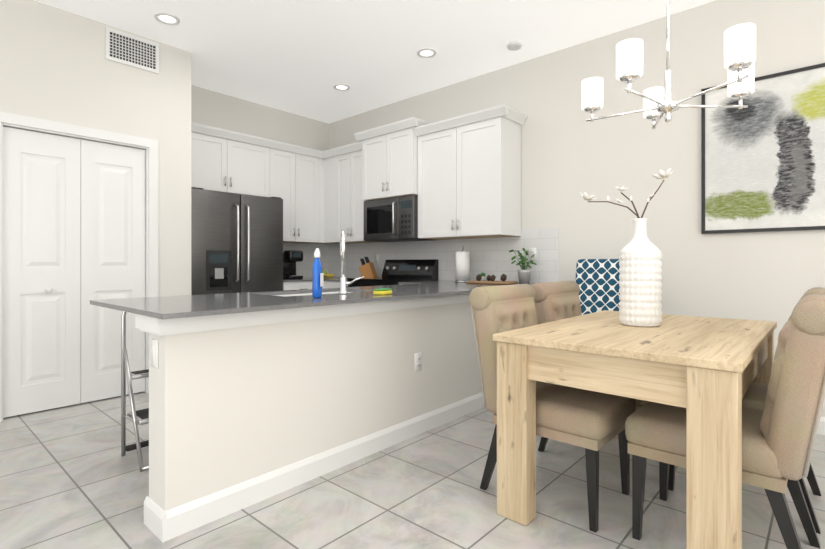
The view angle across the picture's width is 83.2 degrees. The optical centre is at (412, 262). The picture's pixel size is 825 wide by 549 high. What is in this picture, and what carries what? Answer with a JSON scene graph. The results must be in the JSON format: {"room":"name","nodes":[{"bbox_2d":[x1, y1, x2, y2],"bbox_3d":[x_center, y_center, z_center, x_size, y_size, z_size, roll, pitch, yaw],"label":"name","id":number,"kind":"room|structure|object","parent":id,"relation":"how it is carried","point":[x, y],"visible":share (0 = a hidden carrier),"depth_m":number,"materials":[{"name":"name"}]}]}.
{"room":"dining room and kitchen","nodes":[
{"label":"dining room and kitchen","id":0,"kind":"room"},
{"bbox_2d":[0,0,190,296],"bbox_3d":[-3.670,-0.395,2.788,0.770,2.950,4.270,0,0,42],"label":"wall","id":1,"kind":"structure","parent":0,"point":[56,65],"depth_m":3.64,"materials":[{"name":"white paint"}]},
{"bbox_2d":[3,126,144,417],"bbox_3d":[-2.522,0.063,3.538,0.077,2.010,0.893,0,0,42],"label":"bifold door","id":2,"kind":"structure","parent":1,"relation":"in","point":[73,227],"depth_m":3.48,"materials":[{"name":"white wood"}]},
{"bbox_2d":[0,111,157,421],"bbox_3d":[-2.534,0.025,3.548,0.118,2.110,1.065,0,0,42],"label":"door frame","id":3,"kind":"structure","parent":1,"relation":"attached to","point":[147,145],"depth_m":3.72,"materials":[{"name":"white wood"}]},
{"bbox_2d":[105,27,158,73],"bbox_3d":[-2.267,-1.720,3.776,0.011,0.250,0.390,0,0,42],"label":"air vent","id":4,"kind":"object","parent":1,"relation":"in","point":[129,50],"visible":1,"depth_m":3.76,"materials":[{"name":"white metal"}]},
{"bbox_2d":[191,85,328,243],"bbox_3d":[-1.927,-0.395,5.440,0.150,2.950,2.250,0,0,42],"label":"wall","id":5,"kind":"structure","parent":0,"point":[220,110],"depth_m":5.43,"materials":[{"name":"white paint"}]},
{"bbox_2d":[191,132,270,196],"bbox_3d":[-2.045,-1.004,4.920,0.350,0.550,0.984,0,0,42],"label":"upper cabinet","id":6,"kind":"object","parent":5,"relation":"attached to","point":[220,164],"depth_m":4.82,"materials":[{"name":"white wood"}]},
{"bbox_2d":[255,140,318,243],"bbox_3d":[-1.484,-0.802,5.550,0.350,1.104,0.821,0,0,42],"label":"upper cabinet","id":7,"kind":"object","parent":5,"relation":"attached to","point":[294,177],"depth_m":5.43,"materials":[{"name":"white wood"}]},
{"bbox_2d":[283,243,326,277],"bbox_3d":[-1.493,-0.024,5.811,0.006,0.460,1.080,0,0,42],"label":"tile backsplash","id":8,"kind":"structure","parent":5,"relation":"attached to","point":[303,268],"depth_m":5.97,"materials":[{"name":"white tile"}]},
{"bbox_2d":[149,302,481,510],"bbox_3d":[0.031,0.680,3.067,0.170,0.800,3.195,0,0,42],"label":"wall","id":9,"kind":"structure","parent":0,"point":[229,407],"depth_m":2.23,"materials":[{"name":"white paint"}]},
{"bbox_2d":[144,496,159,531],"bbox_3d":[-0.947,1.025,2.106,0.015,0.110,0.490,0,0,42],"label":"baseboard","id":10,"kind":"structure","parent":9,"relation":"attached to","point":[149,503],"depth_m":1.89,"materials":[{"name":"white wood"}]},
{"bbox_2d":[151,338,157,367],"bbox_3d":[-1.045,0.365,1.880,0.070,0.114,0.008,0,0,42],"label":"outlet","id":11,"kind":"object","parent":9,"relation":"attached to","point":[154,352],"visible":1,"depth_m":1.87,"materials":[{"name":"white plastic"}]},
{"bbox_2d":[135,293,469,335],"bbox_3d":[0.018,0.244,3.052,0.240,0.072,3.235,0,0,42],"label":"trim","id":12,"kind":"structure","parent":9,"relation":"on","point":[155,326],"depth_m":2.15,"materials":[{"name":"white"}]},
{"bbox_2d":[152,392,484,542],"bbox_3d":[0.082,1.025,2.985,0.015,0.110,3.170,0,0,42],"label":"baseboard","id":13,"kind":"structure","parent":9,"relation":"attached to","point":[161,524],"depth_m":2.23,"materials":[{"name":"white wood"}]},
{"bbox_2d":[414,352,421,371],"bbox_3d":[0.036,0.625,2.938,0.008,0.114,0.070,0,0,42],"label":"outlet","id":14,"kind":"object","parent":9,"relation":"attached to","point":[417,361],"visible":1,"depth_m":2.93,"materials":[{"name":"white plastic"}]},
{"bbox_2d":[35,0,715,122],"bbox_3d":[-0.391,-1.930,1.298,8.250,0.120,7.000,0,0,42],"label":"ceiling","id":15,"kind":"structure","parent":0,"point":[301,57],"depth_m":3.86,"materials":[{"name":"white paint"}]},
{"bbox_2d":[154,12,179,24],"bbox_3d":[-1.873,-1.864,3.552,0.176,0.010,0.176,0,0,42],"label":"recessed light","id":16,"kind":"object","parent":15,"relation":"in","point":[166,18],"visible":0.98,"depth_m":3.55,"materials":[{"name":"white"}]},
{"bbox_2d":[334,84,349,90],"bbox_3d":[-0.750,-1.864,4.936,0.176,0.010,0.176,0,0,42],"label":"recessed light","id":17,"kind":"object","parent":15,"relation":"in","point":[342,87],"visible":1,"depth_m":4.95,"materials":[{"name":"white"}]},
{"bbox_2d":[417,48,436,57],"bbox_3d":[0.126,-1.864,4.130,0.176,0.010,0.176,0,0,42],"label":"recessed light","id":18,"kind":"object","parent":15,"relation":"in","point":[426,52],"visible":1,"depth_m":4.12,"materials":[{"name":"white"}]},
{"bbox_2d":[507,41,521,50],"bbox_3d":[0.872,-1.853,3.975,0.128,0.032,0.128,0,0,42],"label":"smoke detector","id":19,"kind":"object","parent":15,"relation":"attached to","point":[514,45],"visible":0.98,"depth_m":3.95,"materials":[{"name":"white plastic"}]},
{"bbox_2d":[581,0,755,128],"bbox_3d":[1.167,-1.262,2.173,0.736,1.214,0.747,0,0,42],"label":"chandelier","id":20,"kind":"object","parent":15,"relation":"hanging from","point":[659,103],"visible":1,"depth_m":2.12,"materials":[{"name":"silver metal"}]},
{"bbox_2d":[0,392,824,548],"bbox_3d":[-0.391,1.140,1.298,8.250,0.120,7.000,0,0,42],"label":"floor","id":21,"kind":"structure","parent":0,"point":[71,477],"depth_m":2.11,"materials":[{"name":"tile"}]},
{"bbox_2d":[121,311,148,470],"bbox_3d":[-1.412,0.641,2.620,0.311,0.881,0.323,0,0,42],"label":"step stool","id":22,"kind":"object","parent":21,"relation":"on","point":[137,417],"visible":0.38,"depth_m":2.59,"materials":[{"name":"silver metal"}]},
{"bbox_2d":[191,187,282,294],"bbox_3d":[-1.914,0.185,4.793,0.705,1.765,0.970,0,0,42],"label":"refrigerator","id":23,"kind":"object","parent":21,"relation":"on","point":[236,243],"visible":0.5,"depth_m":4.55,"materials":[{"name":"black metal"}]},
{"bbox_2d":[250,281,311,292],"bbox_3d":[-1.430,0.643,5.361,0.682,0.874,0.491,0,0,42],"label":"base cabinet","id":24,"kind":"object","parent":21,"relation":"on","point":[286,284],"depth_m":5.12,"materials":[{"name":"white wood"}]},
{"bbox_2d":[283,277,312,280],"bbox_3d":[-1.459,0.194,5.364,0.635,0.020,0.457,0,0,42],"label":"countertop","id":25,"kind":"structure","parent":24,"relation":"on","point":[306,278],"depth_m":5.21,"materials":[{"name":"grey stone"}]},
{"bbox_2d":[283,250,302,278],"bbox_3d":[-1.445,0.019,5.447,0.321,0.330,0.200,0,0,42],"label":"coffee maker","id":26,"kind":"object","parent":25,"relation":"on","point":[291,258],"visible":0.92,"depth_m":5.37,"materials":[{"name":"black plastic"}]},
{"bbox_2d":[324,277,349,280],"bbox_3d":[-0.914,0.194,5.610,1.122,0.020,0.635,0,0,42],"label":"countertop","id":27,"kind":"structure","parent":24,"relation":"on","point":[326,278],"depth_m":5.40,"materials":[{"name":"grey stone"}]},
{"bbox_2d":[322,269,334,277],"bbox_3d":[-1.105,0.130,5.868,0.185,0.108,0.178,0,0,42],"label":"bananas","id":28,"kind":"object","parent":27,"relation":"on","point":[330,275],"visible":0.65,"depth_m":5.86,"materials":[{"name":"yellow food"}]},
{"bbox_2d":[359,257,376,277],"bbox_3d":[-0.509,0.055,5.386,0.200,0.258,0.100,0,0,22],"label":"knife block","id":29,"kind":"object","parent":27,"relation":"on","point":[367,268],"visible":1,"depth_m":5.35,"materials":[{"name":"brown wood"}]},
{"bbox_2d":[402,281,421,284],"bbox_3d":[0.207,0.194,4.612,0.360,0.020,0.635,0,0,42],"label":"countertop","id":30,"kind":"structure","parent":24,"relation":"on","point":[414,282],"depth_m":4.41,"materials":[{"name":"grey stone"}]},
{"bbox_2d":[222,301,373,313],"bbox_3d":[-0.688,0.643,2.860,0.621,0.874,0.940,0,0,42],"label":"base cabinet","id":31,"kind":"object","parent":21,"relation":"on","point":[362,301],"depth_m":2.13,"materials":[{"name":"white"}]},
{"bbox_2d":[90,281,533,318],"bbox_3d":[-0.177,0.194,3.210,0.930,0.020,3.242,0,0,42],"label":"countertop","id":32,"kind":"structure","parent":31,"relation":"on","point":[206,304],"depth_m":2.30,"materials":[{"name":"grey stone"}]},
{"bbox_2d":[312,248,323,297],"bbox_3d":[-0.504,0.053,2.469,0.068,0.262,0.077,0,0,42],"label":"dish soap bottle","id":33,"kind":"object","parent":32,"relation":"on","point":[317,279],"visible":1,"depth_m":2.44,"materials":[{"name":"blue plastic"}]},
{"bbox_2d":[274,289,365,296],"bbox_3d":[-0.613,0.298,2.967,0.420,0.212,0.740,0,0,42],"label":"sink","id":34,"kind":"object","parent":32,"relation":"in","point":[299,290],"depth_m":3.17,"materials":[{"name":"silver metal"}]},
{"bbox_2d":[339,230,363,293],"bbox_3d":[-0.409,-0.009,2.841,0.216,0.386,0.138,0,0,42],"label":"faucet","id":35,"kind":"object","parent":32,"relation":"on","point":[344,283],"visible":1,"depth_m":2.78,"materials":[{"name":"silver metal"}]},
{"bbox_2d":[373,288,391,294],"bbox_3d":[-0.175,0.168,2.738,0.070,0.032,0.110,0,0,27],"label":"sponge","id":36,"kind":"object","parent":32,"relation":"on","point":[382,291],"visible":1,"depth_m":2.70,"materials":[{"name":"yellow"}]},
{"bbox_2d":[455,246,469,281],"bbox_3d":[0.487,0.011,4.505,0.150,0.347,0.150,0,0,42],"label":"paper towel holder","id":37,"kind":"object","parent":32,"relation":"on","point":[462,266],"visible":0.98,"depth_m":4.45,"materials":[{"name":"white paper"}]},
{"bbox_2d":[467,274,517,284],"bbox_3d":[0.713,0.139,4.157,0.400,0.091,0.220,0,0,34],"label":"serving tray","id":38,"kind":"object","parent":32,"relation":"on","point":[492,278],"visible":1,"depth_m":4.10,"materials":[{"name":"brown wood"}]},
{"bbox_2d":[509,248,536,283],"bbox_3d":[0.985,0.023,4.160,0.239,0.322,0.253,0,0,42],"label":"potted plant","id":39,"kind":"object","parent":32,"relation":"on","point":[524,275],"visible":1,"depth_m":4.11,"materials":[{"name":"green plant"}]},
{"bbox_2d":[322,281,347,288],"bbox_3d":[-0.702,0.643,5.397,0.522,0.874,0.672,0,0,42],"label":"base cabinet","id":40,"kind":"object","parent":21,"relation":"on","point":[327,284],"depth_m":5.19,"materials":[{"name":"white wood"}]},
{"bbox_2d":[346,259,437,286],"bbox_3d":[-0.239,0.515,4.953,0.749,1.106,0.712,0,0,42],"label":"range","id":41,"kind":"object","parent":21,"relation":"on","point":[394,272],"visible":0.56,"depth_m":4.99,"materials":[{"name":"black metal"}]},
{"bbox_2d":[469,284,635,532],"bbox_3d":[0.663,0.596,2.207,0.632,0.966,0.492,0,0,42],"label":"dining chair","id":42,"kind":"object","parent":21,"relation":"on","point":[592,423],"visible":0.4,"depth_m":2.14,"materials":[{"name":"beige fabric"}]},
{"bbox_2d":[531,281,647,451],"bbox_3d":[1.062,0.596,2.655,0.632,0.966,0.492,0,0,42],"label":"dining chair","id":43,"kind":"object","parent":21,"relation":"on","point":[558,300],"visible":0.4,"depth_m":2.66,"materials":[{"name":"beige fabric"}]},
{"bbox_2d":[575,259,620,314],"bbox_3d":[1.337,0.524,3.414,0.480,1.110,0.659,0,0,42],"label":"accent chair","id":44,"kind":"object","parent":21,"relation":"on","point":[597,281],"visible":0.12,"depth_m":3.58,"materials":[{"name":"fabric"}]},
{"bbox_2d":[493,310,776,548],"bbox_3d":[1.121,0.692,2.208,0.880,0.774,1.350,0,0,42],"label":"dining table","id":45,"kind":"object","parent":21,"relation":"on","point":[705,372],"visible":0.85,"depth_m":1.74,"materials":[{"name":"brown wood"}]},
{"bbox_2d":[619,218,661,326],"bbox_3d":[1.120,0.043,2.289,0.190,0.522,0.188,0,0,42],"label":"vase","id":46,"kind":"object","parent":45,"relation":"on","point":[640,278],"visible":1,"depth_m":2.22,"materials":[{"name":"white ceramic"}]},
{"bbox_2d":[580,168,672,217],"bbox_3d":[1.058,-0.326,2.317,0.424,0.256,0.107,0,0,19],"label":"stems","id":47,"kind":"object","parent":46,"relation":"in","point":[663,174],"visible":1,"depth_m":2.30,"materials":[{"name":"white plant"}]},
{"bbox_2d":[625,292,824,548],"bbox_3d":[1.216,0.596,1.795,0.632,0.966,0.492,0,0,42],"label":"dining chair","id":48,"kind":"object","parent":21,"relation":"on","point":[779,432],"visible":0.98,"depth_m":1.53,"materials":[{"name":"beige fabric"}]},
{"bbox_2d":[668,287,824,533],"bbox_3d":[1.565,0.596,2.188,0.632,0.966,0.492,0,0,42],"label":"dining chair","id":49,"kind":"object","parent":21,"relation":"on","point":[754,396],"visible":0.02,"depth_m":2.08,"materials":[{"name":"beige fabric"}]},
{"bbox_2d":[329,0,824,416],"bbox_3d":[1.785,-0.395,3.745,7.950,2.950,0.150,0,0,42],"label":"wall","id":50,"kind":"structure","parent":0,"point":[569,154],"depth_m":3.58,"materials":[{"name":"white paint"}]},
{"bbox_2d":[319,148,350,243],"bbox_3d":[-0.900,-0.802,5.739,0.312,1.104,0.422,0,0,42],"label":"upper cabinet","id":51,"kind":"object","parent":50,"relation":"attached to","point":[328,159],"depth_m":5.65,"materials":[{"name":"white wood"}]},
{"bbox_2d":[339,148,377,243],"bbox_3d":[-0.602,-0.765,5.522,0.539,1.029,0.350,0,0,42],"label":"upper cabinet","id":52,"kind":"object","parent":50,"relation":"attached to","point":[351,209],"depth_m":5.39,"materials":[{"name":"white wood"}]},
{"bbox_2d":[359,124,426,203],"bbox_3d":[-0.139,-1.027,5.066,0.754,0.665,0.417,0,0,42],"label":"upper cabinet","id":53,"kind":"object","parent":50,"relation":"attached to","point":[388,163],"depth_m":4.87,"materials":[{"name":"white wood"}]},
{"bbox_2d":[364,195,432,241],"bbox_3d":[-0.151,-0.464,5.052,0.750,0.446,0.455,0,0,42],"label":"microwave","id":54,"kind":"object","parent":53,"relation":"attached to","point":[394,219],"visible":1,"depth_m":4.89,"materials":[{"name":"black metal"}]},
{"bbox_2d":[327,228,557,282],"bbox_3d":[0.078,-0.052,5.159,3.220,0.515,0.006,0,0,42],"label":"tile backsplash","id":55,"kind":"structure","parent":50,"relation":"attached to","point":[491,256],"depth_m":4.68,"materials":[{"name":"white tile"}]},
{"bbox_2d":[374,254,378,263],"bbox_3d":[-0.435,-0.050,5.605,0.070,0.114,0.008,0,0,42],"label":"outlet","id":56,"kind":"object","parent":55,"relation":"attached to","point":[376,258],"visible":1,"depth_m":5.60,"materials":[{"name":"white plastic"}]},
{"bbox_2d":[529,248,535,259],"bbox_3d":[1.097,-0.080,4.243,0.070,0.114,0.008,0,0,42],"label":"outlet","id":57,"kind":"object","parent":55,"relation":"attached to","point":[532,251],"visible":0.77,"depth_m":4.24,"materials":[{"name":"white plastic"}]},
{"bbox_2d":[418,116,522,239],"bbox_3d":[0.530,-0.765,4.516,0.970,1.029,0.350,0,0,42],"label":"upper cabinet","id":58,"kind":"object","parent":50,"relation":"attached to","point":[461,181],"depth_m":4.30,"materials":[{"name":"white wood"}]},
{"bbox_2d":[701,63,824,233],"bbox_3d":[2.554,-0.730,2.940,1.250,1.040,0.028,0,0,42],"label":"framed painting","id":59,"kind":"object","parent":50,"relation":"attached to","point":[763,161],"visible":0.83,"depth_m":3.10,"materials":[{"name":"black"}]},
{"bbox_2d":[817,417,824,434],"bbox_3d":[2.858,1.025,2.680,4.570,0.110,0.015,0,0,42],"label":"baseboard","id":60,"kind":"structure","parent":50,"relation":"attached to","point":[821,428],"depth_m":2.92,"materials":[{"name":"white"}]}
]}

